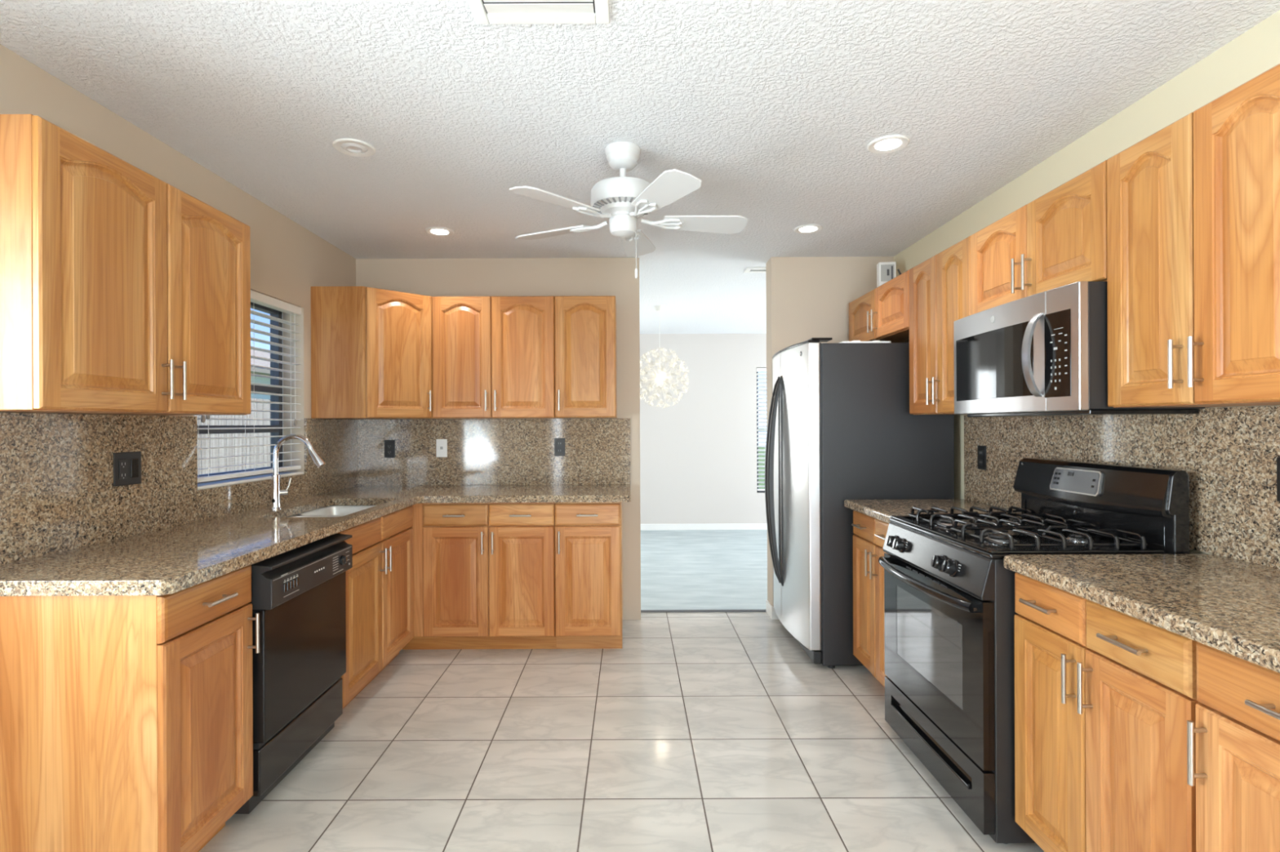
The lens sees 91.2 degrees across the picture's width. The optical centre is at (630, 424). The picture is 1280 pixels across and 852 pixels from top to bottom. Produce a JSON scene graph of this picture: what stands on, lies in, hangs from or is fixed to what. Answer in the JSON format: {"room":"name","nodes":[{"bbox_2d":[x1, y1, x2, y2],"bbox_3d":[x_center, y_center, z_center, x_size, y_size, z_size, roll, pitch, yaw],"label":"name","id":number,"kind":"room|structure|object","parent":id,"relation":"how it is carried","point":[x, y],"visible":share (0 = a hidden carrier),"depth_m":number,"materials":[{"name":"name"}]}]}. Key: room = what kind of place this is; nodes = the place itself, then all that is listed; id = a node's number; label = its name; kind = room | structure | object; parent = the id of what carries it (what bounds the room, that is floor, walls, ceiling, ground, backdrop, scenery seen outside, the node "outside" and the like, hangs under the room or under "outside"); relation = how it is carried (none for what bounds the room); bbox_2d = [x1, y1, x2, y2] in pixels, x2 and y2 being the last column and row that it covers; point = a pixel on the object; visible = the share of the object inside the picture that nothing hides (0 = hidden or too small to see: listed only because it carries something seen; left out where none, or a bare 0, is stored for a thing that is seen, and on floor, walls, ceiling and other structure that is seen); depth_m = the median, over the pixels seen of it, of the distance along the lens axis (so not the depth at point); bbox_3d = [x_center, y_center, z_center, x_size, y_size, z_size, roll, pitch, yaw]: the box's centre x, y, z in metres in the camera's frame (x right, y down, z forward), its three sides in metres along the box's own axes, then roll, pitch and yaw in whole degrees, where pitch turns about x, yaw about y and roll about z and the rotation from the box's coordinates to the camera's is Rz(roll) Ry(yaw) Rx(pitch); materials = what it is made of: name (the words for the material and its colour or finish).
{"room":"kitchen","nodes":[
{"label":"kitchen","id":0,"kind":"room"},
{"bbox_2d":[0,44,355,516],"bbox_3d":[-1.930,0.102,0.510,0.170,2.440,7.420,0,0,0],"label":"wall","id":1,"kind":"structure","parent":0,"point":[287,260],"depth_m":2.99,"materials":[{"name":"beige paint"}]},
{"bbox_2d":[0,114,250,415],"bbox_3d":[-1.665,-0.420,2.064,0.359,0.762,0.901,0,0,0],"label":"upper cabinet","id":2,"kind":"object","parent":1,"relation":"attached to","point":[123,291],"visible":1,"depth_m":1.84,"materials":[{"name":"brown wood"}]},
{"bbox_2d":[0,412,357,565],"bbox_3d":[-1.837,0.186,2.921,0.014,0.444,2.563,0,0,0],"label":"backsplash","id":3,"kind":"structure","parent":1,"relation":"attached to","point":[58,493],"depth_m":2.21,"materials":[{"name":"stone"}]},
{"bbox_2d":[113,451,141,486],"bbox_3d":[-1.824,0.159,2.275,0.010,0.120,0.122,0,0,0],"label":"wall outlet","id":4,"kind":"object","parent":3,"relation":"attached to","point":[126,465],"visible":1,"depth_m":2.27,"materials":[{"name":"black plastic"}]},
{"bbox_2d":[119,459,127,479],"bbox_3d":[-1.821,0.159,2.249,0.003,0.068,0.033,0,0,0],"label":"socket","id":5,"kind":"object","parent":4,"relation":"attached to","point":[122,463],"depth_m":2.25,"materials":[{"name":"grey plastic"}]},
{"bbox_2d":[197,302,283,483],"bbox_3d":[-1.986,-0.192,3.094,0.050,0.940,0.895,0,0,0],"label":"window","id":6,"kind":"structure","parent":1,"relation":"in","point":[273,424],"depth_m":3.50,"materials":[{"name":"brown metal"}]},
{"bbox_2d":[196,289,301,483],"bbox_3d":[-1.874,-0.206,3.094,0.070,0.910,0.883,0,0,0],"label":"window blind","id":7,"kind":"object","parent":6,"relation":"attached to","point":[257,298],"visible":0.58,"depth_m":3.21,"materials":[{"name":"white plastic"}]},
{"bbox_2d":[197,471,303,489],"bbox_3d":[-1.901,0.271,3.094,0.115,0.012,0.893,0,0,0],"label":"window sill","id":8,"kind":"structure","parent":1,"relation":"attached to","point":[253,478],"depth_m":3.02,"materials":[{"name":"white paint"}]},
{"bbox_2d":[199,529,1044,851],"bbox_3d":[0.983,1.356,2.285,6.045,0.108,11.370,0,0,0],"label":"floor","id":9,"kind":"structure","parent":0,"point":[705,731],"depth_m":2.51,"materials":[{"name":"tile"}]},
{"bbox_2d":[0,564,259,851],"bbox_3d":[-1.522,0.884,1.867,0.634,0.873,0.395,0,0,0],"label":"base cabinet","id":10,"kind":"object","parent":9,"relation":"on","point":[126,722],"visible":0.88,"depth_m":1.67,"materials":[{"name":"brown wood"}]},
{"bbox_2d":[0,484,631,596],"bbox_3d":[-0.920,0.424,2.925,1.844,0.040,2.587,0,0,0],"label":"countertop","id":11,"kind":"structure","parent":10,"relation":"on","point":[175,559],"depth_m":2.19,"materials":[{"name":"stone"}]},
{"bbox_2d":[269,434,325,509],"bbox_3d":[-1.615,0.226,3.049,0.267,0.362,0.071,0,0,0],"label":"kitchen faucet","id":12,"kind":"object","parent":11,"relation":"on","point":[318,461],"visible":1,"depth_m":3.03,"materials":[{"name":"silver metal"}]},
{"bbox_2d":[287,505,376,517],"bbox_3d":[-1.471,0.540,3.110,0.440,0.184,0.770,0,0,0],"label":"sink","id":13,"kind":"object","parent":11,"relation":"in","point":[338,510],"visible":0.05,"depth_m":3.45,"materials":[{"name":"silver metal"}]},
{"bbox_2d":[234,533,352,813],"bbox_3d":[-1.495,0.872,2.376,0.653,0.838,0.606,0,0,0],"label":"dishwasher","id":14,"kind":"object","parent":9,"relation":"on","point":[299,594],"visible":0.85,"depth_m":2.27,"materials":[{"name":"black plastic"}]},
{"bbox_2d":[336,505,413,708],"bbox_3d":[-1.522,0.884,3.155,0.634,0.873,0.924,0,0,0],"label":"base cabinet","id":15,"kind":"object","parent":9,"relation":"on","point":[380,623],"visible":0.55,"depth_m":3.08,"materials":[{"name":"brown wood"}]},
{"bbox_2d":[402,502,556,649],"bbox_3d":[-0.889,0.881,3.891,0.906,0.873,0.654,0,0,0],"label":"base cabinet","id":16,"kind":"object","parent":9,"relation":"on","point":[484,573],"visible":0.91,"depth_m":3.60,"materials":[{"name":"brown wood"}]},
{"bbox_2d":[555,502,623,648],"bbox_3d":[-0.243,0.879,3.891,0.387,0.873,0.654,0,0,0],"label":"base cabinet","id":17,"kind":"object","parent":9,"relation":"on","point":[589,596],"visible":0.91,"depth_m":3.60,"materials":[{"name":"brown wood"}]},
{"bbox_2d":[640,609,765,612],"bbox_3d":[0.515,1.306,4.395,0.889,0.012,0.020,0,0,0],"label":"trim","id":18,"kind":"structure","parent":9,"relation":"on","point":[642,611],"depth_m":4.38,"materials":[{"name":"grey"}]},
{"bbox_2d":[764,337,954,668],"bbox_3d":[1.275,0.421,3.765,0.903,1.775,0.860,0,0,0],"label":"refrigerator","id":19,"kind":"object","parent":9,"relation":"on","point":[841,427],"depth_m":3.34,"materials":[{"name":"grey metal"}]},
{"bbox_2d":[851,511,888,687],"bbox_3d":[1.457,0.871,2.995,0.649,0.873,0.598,0,0,0],"label":"base cabinet","id":20,"kind":"object","parent":9,"relation":"on","point":[870,533],"visible":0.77,"depth_m":3.08,"materials":[{"name":"brown wood"}]},
{"bbox_2d":[844,499,1021,524],"bbox_3d":[1.455,0.414,3.001,0.652,0.040,0.629,0,0,0],"label":"countertop","id":21,"kind":"structure","parent":20,"relation":"on","point":[882,510],"depth_m":3.05,"materials":[{"name":"stone"}]},
{"bbox_2d":[878,457,1189,844],"bbox_3d":[1.366,0.725,2.302,0.714,1.166,0.756,0,0,0],"label":"gas range","id":22,"kind":"object","parent":9,"relation":"on","point":[949,613],"visible":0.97,"depth_m":2.11,"materials":[{"name":"black metal"}]},
{"bbox_2d":[888,517,1169,559],"bbox_3d":[1.384,0.404,2.302,0.556,0.016,0.756,0,0,0],"label":"cooktop","id":23,"kind":"object","parent":22,"relation":"in","point":[971,546],"depth_m":2.11,"materials":[{"name":"black metal"}]},
{"bbox_2d":[1013,572,1201,851],"bbox_3d":[1.457,0.871,1.609,0.649,0.873,0.603,0,0,0],"label":"base cabinet","id":24,"kind":"object","parent":9,"relation":"on","point":[1105,698],"visible":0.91,"depth_m":1.56,"materials":[{"name":"brown wood"}]},
{"bbox_2d":[1186,641,1279,851],"bbox_3d":[1.457,0.871,1.095,0.649,0.873,0.418,0,0,0],"label":"base cabinet","id":25,"kind":"object","parent":9,"relation":"on","point":[1237,731],"visible":0.94,"depth_m":1.22,"materials":[{"name":"brown wood"}]},
{"bbox_2d":[1004,554,1279,673],"bbox_3d":[1.455,0.414,1.391,0.652,0.040,1.042,0,0,0],"label":"countertop","id":26,"kind":"structure","parent":25,"relation":"on","point":[1229,606],"depth_m":1.50,"materials":[{"name":"stone"}]},
{"bbox_2d":[355,256,893,620],"bbox_3d":[-0.042,0.094,4.303,3.945,2.440,0.165,0,0,0],"label":"wall","id":27,"kind":"structure","parent":0,"point":[498,277],"depth_m":4.22,"materials":[{"name":"beige paint"}]},
{"bbox_2d":[311,286,433,419],"bbox_3d":[-1.536,-0.420,3.918,0.620,0.762,0.601,0,0,0],"label":"upper cabinet","id":28,"kind":"object","parent":27,"relation":"attached to","point":[371,348],"visible":0.98,"depth_m":3.63,"materials":[{"name":"brown wood"}]},
{"bbox_2d":[357,418,631,485],"bbox_3d":[-0.921,0.182,4.212,1.844,0.444,0.014,0,0,0],"label":"backsplash","id":29,"kind":"structure","parent":27,"relation":"attached to","point":[481,451],"depth_m":4.21,"materials":[{"name":"stone"}]},
{"bbox_2d":[384,440,395,457],"bbox_3d":[-1.614,0.161,4.200,0.072,0.120,0.010,0,0,0],"label":"wall outlet","id":30,"kind":"object","parent":29,"relation":"attached to","point":[389,445],"visible":1,"depth_m":4.20,"materials":[{"name":"black plastic"}]},
{"bbox_2d":[386,444,391,453],"bbox_3d":[-1.614,0.161,4.197,0.033,0.068,0.003,0,0,0],"label":"socket","id":31,"kind":"object","parent":30,"relation":"attached to","point":[388,446],"depth_m":4.20,"materials":[{"name":"grey plastic"}]},
{"bbox_2d":[435,439,447,457],"bbox_3d":[-1.265,0.157,4.200,0.072,0.120,0.009,0,0,0],"label":"wall outlet","id":32,"kind":"object","parent":29,"relation":"attached to","point":[442,444],"visible":1,"depth_m":4.20,"materials":[{"name":"white paint"}]},
{"bbox_2d":[554,438,564,456],"bbox_3d":[-0.474,0.149,4.200,0.072,0.120,0.009,0,0,0],"label":"wall outlet","id":33,"kind":"object","parent":29,"relation":"attached to","point":[559,443],"visible":1,"depth_m":4.20,"materials":[{"name":"black plastic"}]},
{"bbox_2d":[556,441,562,445],"bbox_3d":[-0.474,0.125,4.197,0.034,0.028,0.003,0,0,0],"label":"socket","id":34,"kind":"object","parent":33,"relation":"attached to","point":[558,443],"depth_m":4.20,"materials":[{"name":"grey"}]},
{"bbox_2d":[556,448,562,453],"bbox_3d":[-0.474,0.173,4.197,0.034,0.028,0.003,0,0,0],"label":"socket","id":35,"kind":"object","parent":33,"relation":"attached to","point":[558,451],"depth_m":4.20,"materials":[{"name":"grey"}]},
{"bbox_2d":[431,296,559,418],"bbox_3d":[-0.855,-0.423,4.041,0.762,0.762,0.354,0,0,0],"label":"upper cabinet","id":36,"kind":"object","parent":27,"relation":"attached to","point":[494,357],"visible":0.99,"depth_m":3.90,"materials":[{"name":"brown wood"}]},
{"bbox_2d":[554,296,617,418],"bbox_3d":[-0.282,-0.426,4.041,0.380,0.762,0.354,0,0,0],"label":"upper cabinet","id":37,"kind":"object","parent":27,"relation":"attached to","point":[586,359],"visible":1,"depth_m":3.90,"materials":[{"name":"brown wood"}]},
{"bbox_2d":[765,600,778,619],"bbox_3d":[0.977,1.267,4.297,0.057,0.085,0.176,0,0,0],"label":"baseboard","id":38,"kind":"structure","parent":27,"relation":"in","point":[770,610],"depth_m":4.22,"materials":[{"name":"white paint"}]},
{"bbox_2d":[876,262,901,287],"bbox_3d":[1.645,-0.922,3.976,0.143,0.212,0.062,0,0,8],"label":"box","id":39,"kind":"object","parent":27,"relation":"attached to","point":[886,271],"visible":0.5,"depth_m":3.95,"materials":[{"name":"white paint"}]},
{"bbox_2d":[0,0,1279,333],"bbox_3d":[0.972,-1.205,2.285,6.045,0.150,11.370,0,0,0],"label":"ceiling","id":40,"kind":"structure","parent":0,"point":[776,107],"depth_m":2.17,"materials":[{"name":"white paint"}]},
{"bbox_2d":[332,138,375,156],"bbox_3d":[-1.115,-1.116,2.530,0.160,0.008,0.160,0,0,0],"label":"recessed light","id":41,"kind":"object","parent":40,"relation":"in","point":[352,147],"visible":1,"depth_m":2.52,"materials":[{"name":"white paint"}]},
{"bbox_2d":[425,226,453,236],"bbox_3d":[-1.105,-1.117,3.630,0.160,0.007,0.160,0,0,0],"label":"recessed light","id":42,"kind":"object","parent":40,"relation":"in","point":[435,231],"visible":1,"depth_m":3.62,"materials":[{"name":"white paint"}]},
{"bbox_2d":[466,0,609,24],"bbox_3d":[-0.243,-1.119,1.538,0.373,0.012,0.415,0,0,0],"label":"ceiling vent","id":43,"kind":"object","parent":40,"relation":"in","point":[499,11],"visible":1,"depth_m":1.70,"materials":[{"name":"white paint"}]},
{"bbox_2d":[509,142,747,278],"bbox_3d":[-0.010,-0.859,2.578,0.991,0.534,0.996,0,0,0],"label":"ceiling fan","id":44,"kind":"object","parent":40,"relation":"hanging from","point":[623,200],"visible":1,"depth_m":2.50,"materials":[{"name":"white metal"}]},
{"bbox_2d":[640,305,688,408],"bbox_3d":[0.281,-0.641,5.963,0.557,0.971,0.572,0,0,0],"label":"pendant lamp","id":45,"kind":"object","parent":40,"relation":"hanging from","point":[659,378],"visible":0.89,"depth_m":5.93,"materials":[{"name":"white paint"}]},
{"bbox_2d":[743,267,765,272],"bbox_3d":[0.985,-1.124,4.555,0.300,0.012,0.130,0,0,0],"label":"ceiling vent","id":46,"kind":"object","parent":40,"relation":"in","point":[748,269],"visible":0.48,"depth_m":4.54,"materials":[{"name":"white paint"}]},
{"bbox_2d":[794,224,822,234],"bbox_3d":[1.025,-1.127,3.610,0.160,0.007,0.160,0,0,0],"label":"recessed light","id":47,"kind":"object","parent":40,"relation":"in","point":[807,228],"visible":1,"depth_m":3.60,"materials":[{"name":"white paint"}]},
{"bbox_2d":[866,134,910,153],"bbox_3d":[1.037,-1.127,2.520,0.160,0.007,0.160,0,0,0],"label":"recessed light","id":48,"kind":"object","parent":40,"relation":"in","point":[888,144],"visible":1,"depth_m":2.51,"materials":[{"name":"white paint"}]},
{"bbox_2d":[640,333,766,524],"bbox_3d":[0.978,0.090,7.845,5.945,2.440,0.150,0,0,0],"label":"wall","id":49,"kind":"structure","parent":0,"point":[698,453],"depth_m":7.77,"materials":[{"name":"white paint"}]},
{"bbox_2d":[640,523,767,530],"bbox_3d":[0.983,1.267,7.763,5.645,0.085,0.014,0,0,0],"label":"baseboard","id":50,"kind":"structure","parent":49,"relation":"attached to","point":[719,526],"depth_m":7.76,"materials":[{"name":"white paint"}]},
{"bbox_2d":[756,372,766,492],"bbox_3d":[2.019,0.065,7.890,0.903,1.560,0.050,0,0,0],"label":"window","id":51,"kind":"structure","parent":49,"relation":"in","point":[757,372],"depth_m":7.87,"materials":[{"name":"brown metal"}]},
{"bbox_2d":[756,368,766,490],"bbox_3d":[2.019,0.056,7.820,0.887,1.527,0.056,0,0,0],"label":"window blind","id":52,"kind":"object","parent":51,"relation":"attached to","point":[758,370],"visible":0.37,"depth_m":7.82,"materials":[{"name":"white plastic"}]},
{"bbox_2d":[893,10,1279,554],"bbox_3d":[1.855,0.086,0.510,0.150,2.440,7.420,0,0,0],"label":"wall","id":53,"kind":"structure","parent":0,"point":[1256,51],"depth_m":2.29,"materials":[{"name":"beige paint"}]},
{"bbox_2d":[848,270,909,342],"bbox_3d":[1.596,-0.661,3.720,0.359,0.307,0.898,0,0,0],"label":"upper cabinet","id":54,"kind":"object","parent":53,"relation":"attached to","point":[882,313],"visible":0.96,"depth_m":3.64,"materials":[{"name":"brown wood"}]},
{"bbox_2d":[909,235,970,414],"bbox_3d":[1.597,-0.434,2.975,0.359,0.762,0.588,0,0,0],"label":"upper cabinet","id":55,"kind":"object","parent":53,"relation":"attached to","point":[940,286],"visible":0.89,"depth_m":2.96,"materials":[{"name":"brown wood"}]},
{"bbox_2d":[970,160,1107,315],"bbox_3d":[1.596,-0.630,2.297,0.359,0.369,0.763,0,0,0],"label":"upper cabinet","id":56,"kind":"object","parent":53,"relation":"attached to","point":[1058,238],"visible":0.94,"depth_m":2.20,"materials":[{"name":"brown wood"}]},
{"bbox_2d":[953,281,1204,417],"bbox_3d":[1.534,-0.237,2.289,0.455,0.408,0.745,0,0,0],"label":"microwave","id":57,"kind":"object","parent":56,"relation":"attached to","point":[1045,353],"visible":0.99,"depth_m":2.08,"materials":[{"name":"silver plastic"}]},
{"bbox_2d":[964,405,1279,568],"bbox_3d":[1.773,0.170,2.092,0.014,0.444,2.445,0,0,0],"label":"backsplash","id":58,"kind":"structure","parent":53,"relation":"attached to","point":[1228,455],"depth_m":1.98,"materials":[{"name":"stone"}]},
{"bbox_2d":[977,445,986,470],"bbox_3d":[1.761,0.164,3.140,0.009,0.120,0.072,0,0,0],"label":"wall outlet","id":59,"kind":"object","parent":58,"relation":"attached to","point":[981,450],"visible":1,"depth_m":3.13,"materials":[{"name":"black plastic"}]},
{"bbox_2d":[978,449,982,455],"bbox_3d":[1.758,0.140,3.140,0.003,0.028,0.034,0,0,0],"label":"socket","id":60,"kind":"object","parent":59,"relation":"attached to","point":[980,451],"depth_m":3.14,"materials":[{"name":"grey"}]},
{"bbox_2d":[978,459,982,465],"bbox_3d":[1.758,0.188,3.140,0.003,0.028,0.034,0,0,0],"label":"socket","id":61,"kind":"object","parent":59,"relation":"attached to","point":[980,461],"depth_m":3.14,"materials":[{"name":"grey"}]},
{"bbox_2d":[1276,457,1279,502],"bbox_3d":[1.761,0.148,1.670,0.009,0.120,0.072,0,0,0],"label":"wall outlet","id":62,"kind":"object","parent":58,"relation":"attached to","point":[1277,458],"visible":1,"depth_m":1.70,"materials":[{"name":"black plastic"}]},
{"bbox_2d":[1106,63,1279,407],"bbox_3d":[1.597,-0.434,1.615,0.359,0.762,0.598,0,0,0],"label":"upper cabinet","id":63,"kind":"object","parent":53,"relation":"attached to","point":[1193,205],"visible":1,"depth_m":1.59,"materials":[{"name":"brown wood"}]},
{"label":"outside","id":64,"kind":"structure","parent":0,"visible":0},
{"bbox_2d":[758,447,765,488],"bbox_3d":[0.007,1.564,17.000,60.000,0.200,46.000,0,0,0],"label":"ground","id":65,"kind":"structure","parent":64,"point":[759,448],"depth_m":19.49,"materials":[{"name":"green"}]},
{"bbox_2d":[193,398,271,475],"bbox_3d":[-4.607,0.579,10.020,0.060,1.810,16.039,0,0,0],"label":"fence","id":66,"kind":"object","parent":65,"relation":"on","point":[203,464],"visible":0.02,"depth_m":7.28,"materials":[{"name":"white wood"}]},
{"bbox_2d":[250,349,270,399],"bbox_3d":[-14.003,-0.675,17.250,7.000,4.400,14.100,0,0,0],"label":"house","id":67,"kind":"structure","parent":65,"relation":"on","point":[253,353],"depth_m":18.73,"materials":[{"name":"white paint"}]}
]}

